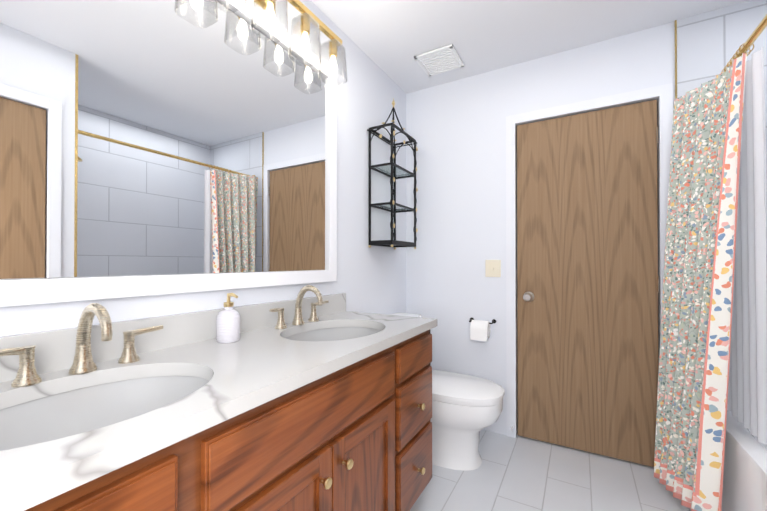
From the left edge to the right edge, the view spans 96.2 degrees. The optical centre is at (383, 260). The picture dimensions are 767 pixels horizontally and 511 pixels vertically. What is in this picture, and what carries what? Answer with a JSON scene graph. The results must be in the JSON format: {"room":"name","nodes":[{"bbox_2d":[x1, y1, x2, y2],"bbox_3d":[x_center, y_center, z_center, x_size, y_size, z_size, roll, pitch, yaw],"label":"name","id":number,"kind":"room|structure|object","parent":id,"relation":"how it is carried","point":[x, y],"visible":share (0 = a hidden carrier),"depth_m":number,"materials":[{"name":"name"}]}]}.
{"room":"bathroom","nodes":[
{"label":"bathroom","id":0,"kind":"room"},
{"bbox_2d":[0,0,405,336],"bbox_3d":[-0.550,-0.070,1.468,0.100,2.440,2.958,0,0,30],"label":"wall","id":1,"kind":"structure","parent":0,"point":[372,279],"depth_m":2.02,"materials":[{"name":"white paint"}]},
{"bbox_2d":[0,0,336,306],"bbox_3d":[-0.709,-0.454,1.060,0.030,1.122,1.811,0,0,30],"label":"framed mirror","id":2,"kind":"object","parent":1,"relation":"attached to","point":[153,147],"visible":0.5,"depth_m":1.07,"materials":[{"name":"white paint"}]},
{"bbox_2d":[214,0,347,86],"bbox_3d":[-0.512,-1.033,1.282,0.153,0.268,1.120,0,0,30],"label":"sconce","id":3,"kind":"object","parent":1,"relation":"attached to","point":[307,17],"visible":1,"depth_m":1.52,"materials":[{"name":"glass"}]},
{"bbox_2d":[367,98,417,249],"bbox_3d":[0.068,-0.575,2.266,0.186,0.997,0.375,0,0,30],"label":"shelf rack","id":4,"kind":"object","parent":1,"relation":"attached to","point":[391,205],"visible":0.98,"depth_m":2.23,"materials":[{"name":"black metal"}]},
{"bbox_2d":[311,0,748,93],"bbox_3d":[0.562,-1.345,0.843,2.660,0.100,2.958,0,0,30],"label":"ceiling","id":5,"kind":"structure","parent":0,"point":[391,39],"depth_m":1.89,"materials":[{"name":"white paint"}]},
{"bbox_2d":[414,44,464,76],"bbox_3d":[0.362,-1.278,2.213,0.253,0.014,0.253,0,0,30],"label":"ceiling vent","id":6,"kind":"object","parent":5,"relation":"in","point":[443,59],"visible":1,"depth_m":2.20,"materials":[{"name":"white plastic"}]},
{"bbox_2d":[406,22,674,436],"bbox_3d":[1.270,-0.066,2.076,2.460,2.440,0.100,0,0,30],"label":"wall","id":7,"kind":"structure","parent":0,"point":[456,130],"depth_m":2.37,"materials":[{"name":"white paint"}]},
{"bbox_2d":[469,317,495,340],"bbox_3d":[0.650,0.461,2.298,0.178,0.129,0.119,0,0,30],"label":"toilet paper holder","id":8,"kind":"object","parent":7,"relation":"attached to","point":[480,330],"visible":1,"depth_m":2.26,"materials":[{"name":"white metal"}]},
{"bbox_2d":[485,260,500,276],"bbox_3d":[0.735,0.056,2.313,0.100,0.116,0.016,0,0,30],"label":"switch plate","id":9,"kind":"object","parent":7,"relation":"attached to","point":[492,268],"visible":1,"depth_m":2.31,"materials":[{"name":"beige plastic"}]},
{"bbox_2d":[517,100,658,466],"bbox_3d":[1.185,0.128,2.054,0.733,2.028,0.107,0,0,30],"label":"door","id":10,"kind":"structure","parent":7,"relation":"in","point":[587,278],"depth_m":2.05,"materials":[{"name":"brown wood"}]},
{"bbox_2d":[506,83,672,437],"bbox_3d":[1.170,0.101,2.033,0.859,2.105,0.072,0,0,30],"label":"door frame","id":11,"kind":"structure","parent":7,"relation":"attached to","point":[664,93],"depth_m":2.19,"materials":[{"name":"white paint"}]},
{"bbox_2d":[674,20,676,98],"bbox_3d":[1.205,-0.072,1.205,0.014,2.440,1.477,0,0,30],"label":"trim","id":12,"kind":"structure","parent":7,"relation":"attached to","point":[675,24],"depth_m":1.84,"materials":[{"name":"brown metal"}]},
{"bbox_2d":[677,0,766,154],"bbox_3d":[1.943,-0.069,1.630,0.848,2.440,0.008,0,0,30],"label":"wall tile","id":13,"kind":"structure","parent":7,"relation":"attached to","point":[709,43],"depth_m":1.77,"materials":[{"name":"white tile"}]},
{"bbox_2d":[721,14,766,72],"bbox_3d":[1.319,-0.851,1.148,0.052,0.055,1.456,0,0,30],"label":"curtain rod","id":14,"kind":"object","parent":13,"relation":"attached to","point":[754,35],"visible":0.48,"depth_m":1.33,"materials":[{"name":"gold metal"}]},
{"bbox_2d":[654,53,746,510],"bbox_3d":[1.425,0.131,1.592,0.264,1.900,0.412,0,0,30],"label":"floral curtain","id":15,"kind":"object","parent":14,"relation":"hanging from","point":[696,315],"visible":1,"depth_m":1.52,"materials":[{"name":"multicoloured fabric"}]},
{"bbox_2d":[727,47,766,443],"bbox_3d":[1.578,-0.052,1.514,0.044,1.535,0.465,0,0,30],"label":"curtain liner","id":16,"kind":"object","parent":14,"relation":"hanging from","point":[747,398],"visible":0.6,"depth_m":1.41,"materials":[{"name":"white plastic"}]},
{"bbox_2d":[410,430,690,510],"bbox_3d":[0.562,1.195,0.825,2.660,0.100,2.958,0,0,30],"label":"floor","id":17,"kind":"structure","parent":0,"point":[519,473],"depth_m":1.77,"materials":[{"name":"tile"}]},
{"bbox_2d":[0,285,436,510],"bbox_3d":[-0.452,0.625,0.948,0.573,1.043,1.920,0,0,30],"label":"bathroom vanity","id":18,"kind":"object","parent":17,"relation":"on","point":[318,402],"visible":1,"depth_m":0.86,"materials":[{"name":"brown wood"}]},
{"bbox_2d":[0,303,162,387],"bbox_3d":[-0.697,0.189,0.826,0.161,0.173,0.352,0,0,30],"label":"faucet","id":19,"kind":"object","parent":18,"relation":"on","point":[83,367],"depth_m":0.84,"materials":[{"name":"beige metal"}]},
{"bbox_2d":[216,293,239,342],"bbox_3d":[-0.528,0.194,1.179,0.084,0.166,0.076,0,0,30],"label":"soap dispenser","id":20,"kind":"object","parent":18,"relation":"on","point":[228,324],"visible":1,"depth_m":1.15,"materials":[{"name":"white ceramic"}]},
{"bbox_2d":[269,285,328,328],"bbox_3d":[-0.326,0.194,1.478,0.161,0.173,0.352,0,0,30],"label":"faucet","id":21,"kind":"object","parent":18,"relation":"on","point":[298,323],"depth_m":1.49,"materials":[{"name":"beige metal"}]},
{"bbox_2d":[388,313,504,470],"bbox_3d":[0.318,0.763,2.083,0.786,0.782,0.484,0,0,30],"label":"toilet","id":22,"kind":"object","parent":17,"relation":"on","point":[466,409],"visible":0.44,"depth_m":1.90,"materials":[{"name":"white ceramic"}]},
{"bbox_2d":[721,410,766,510],"bbox_3d":[1.618,0.936,0.966,0.757,0.420,1.451,0,0,30],"label":"bathtub","id":23,"kind":"object","parent":17,"relation":"on","point":[745,475],"visible":0.46,"depth_m":1.36,"materials":[{"name":"white ceramic"}]}
]}

